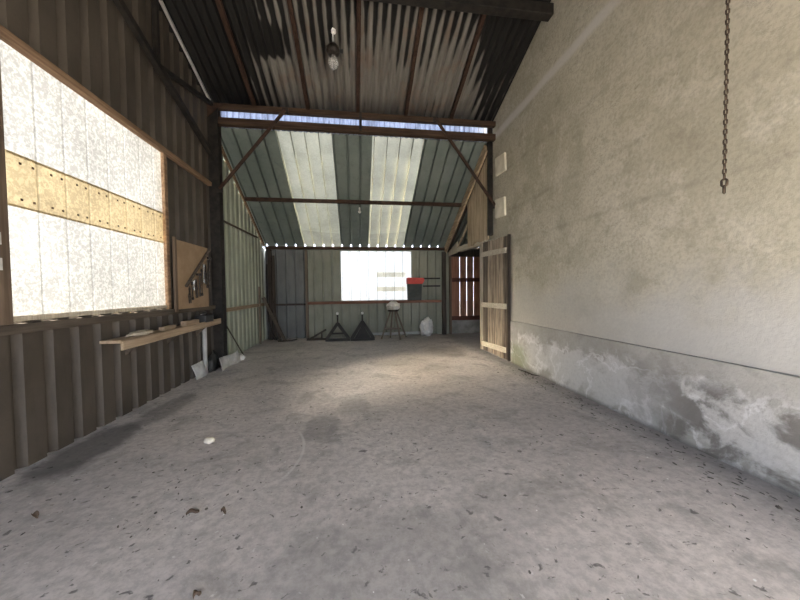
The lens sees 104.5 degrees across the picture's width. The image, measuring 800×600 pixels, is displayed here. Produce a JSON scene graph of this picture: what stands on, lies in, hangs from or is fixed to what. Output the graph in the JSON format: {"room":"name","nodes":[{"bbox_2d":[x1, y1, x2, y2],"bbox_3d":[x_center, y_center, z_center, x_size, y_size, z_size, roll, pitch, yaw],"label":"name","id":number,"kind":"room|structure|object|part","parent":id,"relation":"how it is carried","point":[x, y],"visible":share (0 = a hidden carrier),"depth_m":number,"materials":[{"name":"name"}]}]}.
{"room":"farm building","nodes":[
{"label":"farm building","id":0,"kind":"room"},
{"bbox_2d":[0,0,265,480],"bbox_3d":[-3.218,-1.511,3.321,0.059,5.691,11.950,-1,2,-8],"label":"wall","id":1,"kind":"structure","parent":0,"point":[57,386],"depth_m":3.54,"materials":[{"name":"brown metal"}]},
{"bbox_2d":[0,24,211,325],"bbox_3d":[-3.229,-0.983,3.911,0.081,2.250,3.650,-1,2,-8],"label":"window","id":2,"kind":"structure","parent":1,"relation":"in","point":[84,221],"depth_m":2.95,"materials":[{"name":"brown wood"}]},
{"bbox_2d":[0,258,2,269],"bbox_3d":[-2.942,-0.264,2.219,0.008,0.090,0.160,-1,2,-8],"label":"strap","id":3,"kind":"object","parent":2,"relation":"attached to","point":[1,262],"visible":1,"depth_m":2.29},
{"bbox_3d":[-3.155,0.122,3.369,0.023,0.042,2.018,-1,2,-8],"label":"sill","id":4,"kind":"part","parent":2,"relation":"part of","materials":[{"name":"brown wood"}]},
{"bbox_3d":[-3.242,-2.074,3.918,0.070,0.070,3.570,-1,2,-8],"label":"head rail","id":5,"kind":"part","parent":2,"relation":"part of","materials":[{"name":"brown wood"}]},
{"bbox_2d":[0,305,215,335],"bbox_3d":[-2.885,0.249,1.611,0.070,0.075,8.370,-1,2,-8],"label":"rail","id":6,"kind":"object","parent":1,"relation":"attached to","point":[19,328],"depth_m":2.96,"materials":[{"name":"brown wood"}]},
{"bbox_2d":[172,237,209,311],"bbox_3d":[-3.305,-0.384,4.973,0.062,1.080,1.040,-1,2,-8],"label":"board","id":7,"kind":"object","parent":6,"relation":"attached to","point":[188,259],"visible":0.98,"depth_m":4.77,"materials":[{"name":"brown wood"}]},
{"bbox_2d":[188,286,191,302],"bbox_3d":[-3.232,-0.079,4.764,0.022,0.261,0.072,-1,3,-8],"label":"pliers","id":8,"kind":"object","parent":7,"relation":"hanging from","point":[189,289],"visible":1,"depth_m":4.76,"materials":[{"name":"metal"}]},
{"bbox_2d":[195,279,197,297],"bbox_3d":[-3.261,-0.185,4.964,0.022,0.303,0.074,-1,2,-8],"label":"pliers","id":9,"kind":"object","parent":7,"relation":"hanging from","point":[196,286],"visible":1,"depth_m":4.95,"materials":[{"name":"metal"}]},
{"bbox_2d":[196,273,201,296],"bbox_3d":[-3.274,-0.247,5.052,0.032,0.380,0.121,-1,2,-8],"label":"hammer","id":10,"kind":"object","parent":7,"relation":"hanging from","point":[197,274],"visible":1,"depth_m":5.06,"materials":[{"name":"metal"}]},
{"bbox_2d":[200,269,202,295],"bbox_3d":[-3.287,-0.289,5.139,0.014,0.443,0.045,-1,3,-8],"label":"spanner","id":11,"kind":"object","parent":7,"relation":"hanging from","point":[200,269],"visible":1,"depth_m":5.13,"materials":[{"name":"metal"}]},
{"bbox_2d":[204,264,206,284],"bbox_3d":[-3.307,-0.434,5.270,0.022,0.341,0.072,-1,0,-8],"label":"pliers","id":12,"kind":"object","parent":7,"relation":"hanging from","point":[205,271],"visible":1,"depth_m":5.25,"materials":[{"name":"metal"}]},
{"bbox_2d":[206,260,208,287],"bbox_3d":[-3.317,-0.446,5.338,0.014,0.484,0.076,-1,2,-8],"label":"spanner","id":13,"kind":"object","parent":7,"relation":"hanging from","point":[207,261],"visible":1,"depth_m":5.33,"materials":[{"name":"metal"}]},
{"bbox_2d":[207,257,211,286],"bbox_3d":[-3.329,-0.489,5.421,0.032,0.522,0.122,-1,2,-8],"label":"hammer","id":14,"kind":"object","parent":7,"relation":"hanging from","point":[208,258],"visible":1,"depth_m":5.41,"materials":[{"name":"metal"}]},
{"bbox_2d":[99,318,220,354],"bbox_3d":[-3.176,0.491,4.380,0.258,0.262,2.362,-1,2,-8],"label":"wall shelf","id":15,"kind":"object","parent":1,"relation":"attached to","point":[128,344],"visible":0.84,"depth_m":3.77,"materials":[{"name":"brown wood"}]},
{"bbox_2d":[125,330,152,336],"bbox_3d":[-3.055,0.383,3.638,0.163,0.056,0.443,-1,2,-8],"label":"rag","id":16,"kind":"object","parent":15,"relation":"on","point":[139,332],"visible":1,"depth_m":3.57,"materials":[{"name":"white fabric"}]},
{"bbox_2d":[159,325,175,330],"bbox_3d":[-3.127,0.373,4.171,0.070,0.045,0.320,-1,2,-14],"label":"wood offcut","id":17,"kind":"object","parent":15,"relation":"on","point":[168,327],"visible":1,"depth_m":4.12,"materials":[{"name":"brown wood"}]},
{"bbox_2d":[181,319,198,325],"bbox_3d":[-3.193,0.344,4.717,0.080,0.070,0.340,-1,2,-4],"label":"wood offcut","id":18,"kind":"object","parent":15,"relation":"on","point":[194,321],"visible":0.86,"depth_m":4.65,"materials":[{"name":"brown wood"}]},
{"bbox_2d":[195,312,213,322],"bbox_3d":[-3.230,0.283,5.119,0.160,0.169,0.290,-1,2,-8],"label":"tool case","id":19,"kind":"object","parent":15,"relation":"on","point":[206,317],"visible":0.93,"depth_m":5.02,"materials":[{"name":"black plastic"}]},
{"bbox_2d":[159,0,210,99],"bbox_3d":[-3.331,-3.966,4.638,0.030,0.783,2.046,-1,2,-8],"label":"trim","id":20,"kind":"structure","parent":1,"relation":"attached to","point":[160,1],"depth_m":4.76,"materials":[{"name":"grey metal"}]},
{"bbox_2d":[224,220,257,237],"bbox_3d":[-3.697,-1.637,7.145,0.040,0.075,2.540,-1,2,-8],"label":"wall rail","id":21,"kind":"object","parent":1,"relation":"attached to","point":[226,222],"depth_m":7.08,"materials":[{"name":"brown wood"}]},
{"bbox_2d":[226,303,264,311],"bbox_3d":[-3.701,0.170,7.449,0.060,0.085,3.040,-1,2,-8],"label":"rail","id":22,"kind":"object","parent":1,"relation":"attached to","point":[262,304],"depth_m":7.20,"materials":[{"name":"brown wood"}]},
{"bbox_2d":[221,127,303,245],"bbox_3d":[-3.268,-2.485,7.517,1.270,1.923,3.249,-1,2,-8],"label":"ceiling","id":23,"kind":"structure","parent":0,"point":[263,174],"depth_m":7.07,"materials":[{"name":"grey metal"}]},
{"bbox_2d":[222,146,264,246],"bbox_3d":[-3.720,-2.379,7.403,0.035,1.802,3.100,-1,2,-8],"label":"board","id":24,"kind":"object","parent":23,"relation":"attached to","point":[223,151],"visible":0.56,"depth_m":7.24,"materials":[{"name":"brown wood"}]},
{"bbox_2d":[244,197,461,206],"bbox_3d":[-1.035,-2.452,7.764,5.480,0.085,0.070,-1,2,-8],"label":"beam","id":25,"kind":"structure","parent":23,"relation":"attached to","point":[257,199],"depth_m":7.71,"materials":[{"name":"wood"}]},
{"bbox_2d":[275,130,340,246],"bbox_3d":[-2.104,-2.503,7.678,1.080,1.920,3.247,-1,2,-8],"label":"ceiling","id":26,"kind":"structure","parent":0,"point":[307,158],"depth_m":7.17,"materials":[{"name":"white plastic"}]},
{"bbox_2d":[332,134,371,246],"bbox_3d":[-1.169,-2.518,7.808,0.812,1.923,3.249,-1,2,-8],"label":"ceiling","id":27,"kind":"structure","parent":0,"point":[352,154],"depth_m":7.30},
{"bbox_2d":[159,0,550,120],"bbox_3d":[-0.245,-3.204,1.953,5.712,2.386,8.722,-1,2,-8],"label":"ceiling","id":28,"kind":"structure","parent":0,"point":[262,32],"depth_m":5.11,"materials":[{"name":"grey metal"}]},
{"bbox_2d":[326,27,342,69],"bbox_3d":[-0.995,-3.826,4.720,0.255,0.615,0.210,-1,2,-8],"label":"ceiling lamp","id":29,"kind":"object","parent":28,"relation":"hanging from","point":[333,50],"visible":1,"depth_m":4.67,"materials":[{"name":"white glass"}]},
{"bbox_3d":[-1.015,-3.626,4.723,0.160,0.215,0.160,-1,2,-8],"label":"bulb","id":30,"kind":"part","parent":29,"relation":"part of","materials":[{"name":"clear glass"}]},
{"bbox_2d":[221,111,486,142],"bbox_3d":[-0.776,-3.503,6.214,5.520,0.400,0.036,-1,2,-8],"label":"window","id":31,"kind":"structure","parent":28,"relation":"attached to","point":[223,113],"depth_m":6.18,"materials":[{"name":"glass"}]},
{"bbox_2d":[364,0,553,21],"bbox_3d":[-0.504,-4.216,4.211,5.550,0.160,0.140,-1,2,-8],"label":"ridge beam","id":32,"kind":"structure","parent":28,"relation":"attached to","point":[521,9],"depth_m":4.44,"materials":[{"name":"black paint"}]},
{"bbox_2d":[720,0,729,193],"bbox_3d":[2.220,-2.142,2.095,0.031,2.820,0.036,0,2,11],"label":"hanging chain","id":33,"kind":"object","parent":28,"relation":"hanging from","point":[727,41],"visible":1,"depth_m":2.12,"materials":[{"name":"metal"}]},
{"bbox_2d":[264,247,479,338],"bbox_3d":[-0.226,-0.275,9.697,7.575,2.760,0.122,-1,2,-8],"label":"wall","id":34,"kind":"structure","parent":0,"point":[324,266],"depth_m":9.41,"materials":[{"name":"grey metal"}]},
{"bbox_2d":[276,303,305,305],"bbox_3d":[-3.300,0.137,9.181,0.980,0.055,0.060,-1,2,-8],"label":"rail","id":35,"kind":"object","parent":34,"relation":"attached to","point":[298,303],"depth_m":9.16,"materials":[{"name":"brown wood"}]},
{"bbox_2d":[265,246,444,250],"bbox_3d":[-1.185,-1.563,9.385,5.520,0.085,0.100,-1,2,-8],"label":"beam","id":36,"kind":"structure","parent":34,"relation":"attached to","point":[266,247],"depth_m":9.29,"materials":[{"name":"brown wood"}]},
{"bbox_2d":[447,156,486,251],"bbox_3d":[1.721,-2.384,8.180,0.060,1.874,3.194,-1,2,-8],"label":"rafter","id":37,"kind":"object","parent":36,"relation":"attached to","point":[465,209],"visible":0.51,"depth_m":8.54,"materials":[{"name":"brown wood"}]},
{"bbox_2d":[307,300,441,304],"bbox_3d":[-0.723,0.064,9.446,4.040,0.075,0.240,-1,2,-8],"label":"wall ledge","id":38,"kind":"object","parent":34,"relation":"attached to","point":[397,301],"visible":1,"depth_m":9.31,"materials":[{"name":"red wood"}]},
{"bbox_2d":[406,278,423,299],"bbox_3d":[0.471,-0.343,9.590,0.538,0.699,0.230,-1,2,-8],"label":"bin","id":39,"kind":"object","parent":38,"relation":"on","point":[414,285],"visible":0.95,"depth_m":9.48,"materials":[{"name":"black plastic"}]},
{"bbox_3d":[0.468,-0.593,9.583,0.538,0.199,0.230,-1,2,-8],"label":"lid","id":40,"kind":"part","parent":39,"relation":"part of","materials":[{"name":"red plastic"}]},
{"bbox_2d":[341,251,410,300],"bbox_3d":[-0.720,-0.748,9.582,2.170,1.545,0.055,-1,2,-8],"label":"window","id":41,"kind":"structure","parent":34,"relation":"in","point":[365,275],"depth_m":9.56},
{"bbox_2d":[372,331,420,334],"bbox_3d":[0.088,1.033,9.678,1.900,0.070,0.040,-1,2,-8],"label":"skirting board","id":42,"kind":"object","parent":34,"relation":"attached to","point":[415,332],"visible":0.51,"depth_m":9.63,"materials":[{"name":"grey concrete"}]},
{"bbox_2d":[423,285,439,286],"bbox_3d":[0.999,-0.442,9.780,0.560,0.045,0.030,-1,2,-8],"label":"bar","id":43,"kind":"object","parent":34,"relation":"attached to","point":[423,285],"visible":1,"depth_m":9.77,"materials":[{"name":"black paint"}]},
{"bbox_2d":[368,136,423,246],"bbox_3d":[-0.232,-2.533,7.938,1.080,1.920,3.247,-1,2,-8],"label":"ceiling","id":44,"kind":"structure","parent":0,"point":[395,162],"depth_m":7.44,"materials":[{"name":"white plastic"}]},
{"bbox_2d":[0,333,799,599],"bbox_3d":[0.607,1.338,3.785,7.800,0.120,12.250,-1,2,-8],"label":"floor","id":45,"kind":"structure","parent":0,"point":[479,450],"depth_m":2.07,"materials":[{"name":"concrete"}]},
{"bbox_2d":[31,511,38,518],"bbox_3d":[-2.288,1.352,1.943,0.034,0.045,0.033,-2,2,-35],"label":"dry leaf","id":46,"kind":"object","parent":45,"relation":"on","point":[35,514],"visible":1,"depth_m":1.95,"materials":[{"name":"brown plant"}]},
{"bbox_2d":[186,508,198,515],"bbox_3d":[-1.310,1.341,1.958,0.071,0.046,0.028,-2,2,-36],"label":"dry leaf","id":47,"kind":"object","parent":45,"relation":"on","point":[191,510],"visible":1,"depth_m":1.96,"materials":[{"name":"brown plant"}]},
{"bbox_2d":[193,590,200,598],"bbox_3d":[-0.933,1.353,1.425,0.031,0.046,0.027,-1,2,-25],"label":"dry leaf","id":48,"kind":"object","parent":45,"relation":"on","point":[195,592],"visible":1,"depth_m":1.42,"materials":[{"name":"brown plant"}]},
{"bbox_2d":[191,360,206,379],"bbox_3d":[-3.313,1.156,5.136,0.100,0.248,0.336,-1,2,-7],"label":"metal sheet","id":49,"kind":"object","parent":45,"relation":"on","point":[199,369],"visible":1,"depth_m":5.09,"materials":[{"name":"grey metal"}]},
{"bbox_2d":[200,314,207,373],"bbox_3d":[-3.363,0.758,5.337,0.100,1.035,0.100,-1,2,-8],"label":"pipe","id":50,"kind":"object","parent":45,"relation":"on","point":[204,332],"visible":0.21,"depth_m":5.31,"materials":[{"name":"plastic"}]},
{"bbox_2d":[204,437,214,443],"bbox_3d":[-1.786,1.309,2.899,0.101,0.048,0.078,-1,2,-8],"label":"stone","id":51,"kind":"object","parent":45,"relation":"on","point":[208,440],"visible":1,"depth_m":2.88,"materials":[{"name":"stone"}]},
{"bbox_2d":[208,350,218,372],"bbox_3d":[-3.354,1.082,5.576,0.136,0.372,0.361,-1,2,-8],"label":"plastic bag","id":52,"kind":"object","parent":45,"relation":"on","point":[213,363],"visible":0.98,"depth_m":5.50,"materials":[{"name":"black plastic"}]},
{"bbox_2d":[206,103,227,367],"bbox_3d":[-3.369,-1.170,5.810,0.300,4.860,0.200,-1,2,-8],"label":"steel post","id":53,"kind":"object","parent":45,"relation":"on","point":[213,130],"visible":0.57,"depth_m":5.75,"materials":[{"name":"black metal"}]},
{"bbox_2d":[112,0,214,159],"bbox_3d":[-3.239,-3.065,4.258,0.070,1.082,2.925,-1,2,-8],"label":"truss chord","id":54,"kind":"object","parent":53,"relation":"attached to","point":[121,6],"visible":1,"depth_m":4.14,"materials":[{"name":"black paint"}]},
{"bbox_2d":[151,0,160,62],"bbox_3d":[-3.219,-3.659,4.082,0.060,1.058,0.060,-1,2,-8],"label":"upright","id":55,"kind":"object","parent":54,"relation":"attached to","point":[154,3],"visible":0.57,"depth_m":4.06,"materials":[{"name":"black paint"}]},
{"bbox_2d":[160,64,212,105],"bbox_3d":[-3.325,-3.343,4.879,0.060,0.484,1.585,-1,2,-8],"label":"tie","id":56,"kind":"object","parent":53,"relation":"attached to","point":[170,74],"visible":0.88,"depth_m":4.77,"materials":[{"name":"black paint"}]},
{"bbox_3d":[-3.374,-3.466,5.658,0.280,0.260,0.012,-1,2,-8],"label":"gusset plate","id":57,"kind":"part","parent":53,"relation":"part of","materials":[{"name":"metal"}]},
{"bbox_2d":[216,107,287,192],"bbox_3d":[-2.735,-2.796,5.748,1.300,1.610,0.042,-1,2,-8],"label":"knee brace","id":58,"kind":"object","parent":53,"relation":"attached to","point":[284,110],"visible":1,"depth_m":5.73,"materials":[{"name":"wood"}]},
{"bbox_2d":[213,102,495,127],"bbox_3d":[-0.757,-3.620,6.102,5.550,0.100,0.100,-1,2,-8],"label":"roof beam","id":59,"kind":"structure","parent":53,"relation":"attached to","point":[228,107],"depth_m":6.04,"materials":[{"name":"brown wood"}]},
{"bbox_2d":[215,0,255,105],"bbox_3d":[-2.583,-3.979,4.789,0.078,0.792,2.035,-1,2,-8],"label":"rafter","id":60,"kind":"object","parent":59,"relation":"on","point":[219,3],"visible":1,"depth_m":4.85,"materials":[{"name":"brown wood"}]},
{"bbox_2d":[286,0,309,109],"bbox_3d":[-1.625,-3.997,4.924,0.075,0.803,2.044,-1,2,-8],"label":"rafter","id":61,"kind":"object","parent":59,"relation":"on","point":[289,2],"visible":1,"depth_m":4.91,"materials":[{"name":"brown wood"}]},
{"bbox_2d":[356,0,360,112],"bbox_3d":[-0.678,-4.013,5.049,0.070,0.795,2.037,-1,2,-8],"label":"rafter","id":62,"kind":"object","parent":59,"relation":"on","point":[358,55],"visible":0.99,"depth_m":5.07,"materials":[{"name":"brown wood"}]},
{"bbox_2d":[359,112,361,130],"bbox_3d":[-0.769,-3.473,6.024,0.050,0.330,0.060,-1,2,-8],"label":"strut","id":63,"kind":"object","parent":59,"relation":"attached to","point":[360,113],"visible":1,"depth_m":6.00,"materials":[{"name":"black paint"}]},
{"bbox_2d":[404,7,423,116],"bbox_3d":[0.237,-4.027,5.178,0.074,0.806,2.046,-1,2,-7],"label":"rafter","id":64,"kind":"object","parent":59,"relation":"on","point":[421,9],"visible":0.97,"depth_m":5.13,"materials":[{"name":"brown wood"}]},
{"bbox_2d":[449,14,485,119],"bbox_3d":[1.165,-4.039,5.304,0.073,0.803,2.041,-1,2,-7],"label":"rafter","id":65,"kind":"object","parent":59,"relation":"on","point":[482,16],"visible":0.91,"depth_m":5.26,"materials":[{"name":"brown wood"}]},
{"bbox_2d":[218,117,495,141],"bbox_3d":[-0.756,-3.356,6.120,5.550,0.125,0.110,-1,2,-8],"label":"roof beam","id":66,"kind":"structure","parent":53,"relation":"attached to","point":[222,121],"depth_m":6.05,"materials":[{"name":"brown wood"}]},
{"bbox_2d":[219,350,239,370],"bbox_3d":[-3.240,1.138,5.886,0.095,0.235,0.801,-1,2,-6],"label":"metal sheet","id":67,"kind":"object","parent":45,"relation":"on","point":[226,361],"visible":1,"depth_m":5.91,"materials":[{"name":"grey metal"}]},
{"bbox_2d":[227,326,244,355],"bbox_3d":[-3.445,0.775,6.396,0.022,0.931,0.757,-1,2,4],"label":"leaning stick","id":68,"kind":"object","parent":45,"relation":"on","point":[227,326],"visible":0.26,"depth_m":6.46,"materials":[{"name":"brown wood"}]},
{"bbox_2d":[258,287,261,343],"bbox_3d":[-3.788,0.407,8.373,0.053,1.544,0.244,-1,2,-23],"label":"plank","id":69,"kind":"object","parent":45,"relation":"on","point":[259,295],"visible":1,"depth_m":8.36,"materials":[{"name":"brown wood"}]},
{"bbox_2d":[267,249,273,339],"bbox_3d":[-3.780,-0.148,9.035,0.100,2.630,0.100,-1,2,-8],"label":"post","id":70,"kind":"object","parent":45,"relation":"on","point":[269,251],"visible":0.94,"depth_m":8.98,"materials":[{"name":"brown wood"}]},
{"bbox_2d":[266,264,276,339],"bbox_3d":[-3.689,0.066,8.848,0.308,2.193,0.115,0,2,14],"label":"pipe","id":71,"kind":"object","parent":45,"relation":"on","point":[266,264],"visible":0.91,"depth_m":8.84,"materials":[{"name":"black paint"}]},
{"bbox_2d":[271,255,276,339],"bbox_3d":[-3.636,-0.062,8.956,0.100,2.441,0.050,-1,2,-8],"label":"plank","id":72,"kind":"object","parent":45,"relation":"on","point":[272,256],"visible":0.74,"depth_m":8.93,"materials":[{"name":"brown wood"}]},
{"bbox_2d":[262,297,285,339],"bbox_3d":[-3.527,0.545,8.676,0.664,1.274,0.039,-1,2,0],"label":"plank","id":73,"kind":"object","parent":45,"relation":"on","point":[263,298],"visible":0.96,"depth_m":8.66,"materials":[{"name":"brown wood"}]},
{"bbox_2d":[268,288,280,340],"bbox_3d":[-3.549,0.417,8.780,0.344,1.501,0.037,-1,2,5],"label":"plank","id":74,"kind":"object","parent":45,"relation":"on","point":[269,289],"visible":0.62,"depth_m":8.77,"materials":[{"name":"brown wood"}]},
{"bbox_2d":[304,250,308,338],"bbox_3d":[-2.769,-0.165,9.206,0.075,2.630,0.090,-1,2,-8],"label":"wall post","id":75,"kind":"object","parent":45,"relation":"on","point":[305,251],"visible":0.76,"depth_m":9.16,"materials":[{"name":"brown wood"}]},
{"bbox_2d":[307,329,325,340],"bbox_3d":[-2.392,0.995,8.888,0.552,0.322,0.070,-1,2,-8],"label":"bracket","id":76,"kind":"object","parent":45,"relation":"on","point":[312,338],"visible":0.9,"depth_m":8.87,"materials":[{"name":"black metal"}]},
{"bbox_2d":[325,312,349,341],"bbox_3d":[-1.749,0.747,8.692,0.685,0.815,0.090,-1,2,-8],"label":"stand","id":77,"kind":"object","parent":45,"relation":"on","point":[341,328],"visible":0.96,"depth_m":8.66,"materials":[{"name":"black paint"}]},
{"bbox_2d":[350,312,374,340],"bbox_3d":[-1.059,0.737,8.742,0.687,0.815,0.080,-1,2,-8],"label":"stand","id":78,"kind":"object","parent":45,"relation":"on","point":[362,335],"visible":1,"depth_m":8.73,"materials":[{"name":"black paint"}]},
{"bbox_2d":[4,343,774,599],"bbox_3d":[-0.541,1.260,4.761,5.206,0.005,7.277,-1,2,-8],"label":"litter","id":79,"kind":"object","parent":45,"relation":"on","point":[301,507],"visible":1,"depth_m":2.19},
{"bbox_2d":[29,369,755,592],"bbox_3d":[-0.295,1.301,3.333,4.687,0.004,4.352,-1,2,-8],"label":"crumbs","id":80,"kind":"object","parent":45,"relation":"on","point":[454,369],"visible":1,"depth_m":2.04,"materials":[{"name":"grey"}]},
{"bbox_2d":[381,309,406,339],"bbox_3d":[-0.163,0.704,8.977,0.801,0.854,0.502,-1,2,-8],"label":"stool","id":81,"kind":"object","parent":45,"relation":"on","point":[390,311],"visible":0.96,"depth_m":8.93,"materials":[{"name":"brown wood"}]},
{"bbox_3d":[-0.401,0.718,8.949,0.326,0.828,0.049,-1,2,-14],"label":"leg","id":82,"kind":"part","parent":81,"relation":"part of","materials":[{"name":"brown wood"}]},
{"bbox_3d":[-0.253,0.711,9.121,0.056,0.825,0.216,-2,2,-30],"label":"leg","id":83,"kind":"part","parent":81,"relation":"part of","materials":[{"name":"brown wood"}]},
{"bbox_2d":[386,301,399,309],"bbox_3d":[-0.201,0.148,8.982,0.407,0.256,0.357,-1,2,-8],"label":"cloth bundle","id":84,"kind":"object","parent":81,"relation":"on","point":[393,305],"visible":1,"depth_m":8.86,"materials":[{"name":"white fabric"}]},
{"bbox_3d":[-0.068,0.717,8.857,0.059,0.829,0.286,-2,2,-40],"label":"leg","id":85,"kind":"part","parent":81,"relation":"part of","materials":[{"name":"brown wood"}]},
{"bbox_3d":[0.037,0.707,9.162,0.395,0.834,0.056,-2,2,-34],"label":"leg","id":86,"kind":"part","parent":81,"relation":"part of","materials":[{"name":"brown wood"}]},
{"bbox_2d":[419,317,432,335],"bbox_3d":[0.812,0.804,9.449,0.445,0.594,0.329,-1,2,-8],"label":"plastic sack","id":87,"kind":"object","parent":45,"relation":"on","point":[426,326],"visible":1,"depth_m":9.35,"materials":[{"name":"white plastic"}]},
{"bbox_2d":[442,252,446,334],"bbox_3d":[1.382,-0.208,9.722,0.127,2.596,0.122,-1,2,-8],"label":"post","id":88,"kind":"object","parent":45,"relation":"on","point":[444,315],"visible":1,"depth_m":9.67,"materials":[{"name":"brown wood"}]},
{"bbox_2d":[449,256,451,333],"bbox_3d":[1.595,-0.149,9.813,0.070,2.460,0.080,-1,2,-8],"label":"gate post","id":89,"kind":"object","parent":45,"relation":"on","point":[450,257],"visible":1,"depth_m":9.78,"materials":[{"name":"brown wood"}]},
{"bbox_2d":[452,257,479,319],"bbox_3d":[2.570,-0.380,10.041,1.900,2.035,0.087,-1,2,-8],"label":"door","id":90,"kind":"structure","parent":89,"relation":"attached to","point":[463,292],"depth_m":9.99,"materials":[{"name":"red wood"}]},
{"bbox_3d":[2.582,0.570,10.058,1.900,0.135,0.062,-1,2,-8],"label":"rail","id":91,"kind":"part","parent":90,"relation":"part of","materials":[{"name":"red wood"}]},
{"bbox_3d":[2.586,-0.658,10.033,1.860,0.120,0.042,-1,2,-8],"label":"rail","id":92,"kind":"part","parent":90,"relation":"part of","materials":[{"name":"red wood"}]},
{"bbox_2d":[480,243,481,348],"bbox_3d":[1.922,-0.080,7.245,0.090,2.470,0.070,-1,2,-8],"label":"post","id":93,"kind":"object","parent":45,"relation":"on","point":[480,243],"visible":0.49,"depth_m":7.22,"materials":[{"name":"brown wood"}]},
{"bbox_2d":[498,366,799,519],"bbox_3d":[2.013,1.262,3.681,0.724,0.006,3.936,-1,2,-8],"label":"flakes","id":94,"kind":"object","parent":45,"relation":"on","point":[776,506],"visible":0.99,"depth_m":2.53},
{"bbox_2d":[404,139,486,247],"bbox_3d":[2.089,-2.570,8.260,3.612,1.923,3.249,-1,2,-8],"label":"ceiling","id":95,"kind":"structure","parent":0,"point":[442,176],"depth_m":7.69,"materials":[{"name":"grey metal"}]},
{"bbox_2d":[444,145,487,252],"bbox_3d":[1.626,-2.388,8.167,0.050,1.961,3.243,-1,2,-8],"label":"board","id":96,"kind":"object","parent":95,"relation":"attached to","point":[484,151],"visible":0.86,"depth_m":7.72,"materials":[{"name":"brown wood"}]},
{"bbox_2d":[488,0,799,375],"bbox_3d":[2.746,-1.990,2.688,0.420,4.950,9.080,-1,2,-8],"label":"wall","id":97,"kind":"structure","parent":0,"point":[619,220],"depth_m":3.00,"materials":[{"name":"paint"}]},
{"bbox_2d":[433,117,494,207],"bbox_3d":[1.342,-2.791,6.316,1.350,1.790,0.042,-1,2,-8],"label":"knee brace","id":98,"kind":"object","parent":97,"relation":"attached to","point":[435,119],"visible":0.88,"depth_m":6.29,"materials":[{"name":"wood"}]},
{"bbox_2d":[457,240,487,251],"bbox_3d":[1.840,-1.379,7.913,0.171,0.205,1.997,-1,2,-8],"label":"lintel","id":99,"kind":"object","parent":97,"relation":"attached to","point":[464,247],"visible":0.69,"depth_m":8.10,"materials":[{"name":"brown wood"}]},
{"bbox_2d":[448,241,457,255],"bbox_3d":[1.587,-1.524,9.277,0.030,0.320,0.860,-1,2,-8],"label":"board","id":100,"kind":"object","parent":99,"relation":"attached to","point":[453,250],"visible":1,"depth_m":9.18,"materials":[{"name":"brown wood"}]},
{"bbox_2d":[457,225,467,247],"bbox_3d":[1.708,-1.743,8.379,0.050,0.560,0.916,-1,2,-8],"label":"batten","id":101,"kind":"object","parent":99,"relation":"on","point":[466,227],"visible":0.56,"depth_m":8.38,"materials":[{"name":"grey wood"}]},
{"bbox_2d":[467,158,488,246],"bbox_3d":[1.821,-2.232,7.289,0.028,1.821,1.252,-1,2,-8],"label":"panel","id":102,"kind":"object","parent":99,"relation":"attached to","point":[477,203],"visible":0.95,"depth_m":7.20,"materials":[{"name":"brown wood"}]},
{"bbox_2d":[487,128,492,235],"bbox_3d":[1.907,-2.530,6.565,0.100,2.310,0.070,-1,2,-8],"label":"steel post","id":103,"kind":"object","parent":97,"relation":"attached to","point":[489,130],"visible":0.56,"depth_m":6.54,"materials":[{"name":"black metal"}]},
{"bbox_2d":[481,234,510,360],"bbox_3d":[1.962,-0.065,6.446,0.065,2.420,1.193,-1,2,-10],"label":"door","id":104,"kind":"structure","parent":97,"relation":"in","point":[496,254],"depth_m":6.32,"materials":[{"name":"brown wood"}]},
{"bbox_2d":[495,197,505,218],"bbox_3d":[2.020,-1.866,6.242,0.045,0.418,0.429,-1,2,-8],"label":"pad","id":105,"kind":"object","parent":97,"relation":"attached to","point":[500,204],"visible":1,"depth_m":6.18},
{"bbox_2d":[495,152,506,175],"bbox_3d":[2.013,-2.715,6.196,0.045,0.398,0.429,-1,2,-8],"label":"pad","id":106,"kind":"object","parent":97,"relation":"attached to","point":[500,161],"visible":1,"depth_m":6.15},
{"bbox_2d":[482,321,799,496],"bbox_3d":[2.760,0.879,2.773,0.458,0.809,9.080,-1,2,-8],"label":"baseboard","id":107,"kind":"structure","parent":97,"relation":"attached to","point":[746,418],"depth_m":2.74,"materials":[{"name":"grey concrete"}]}
]}

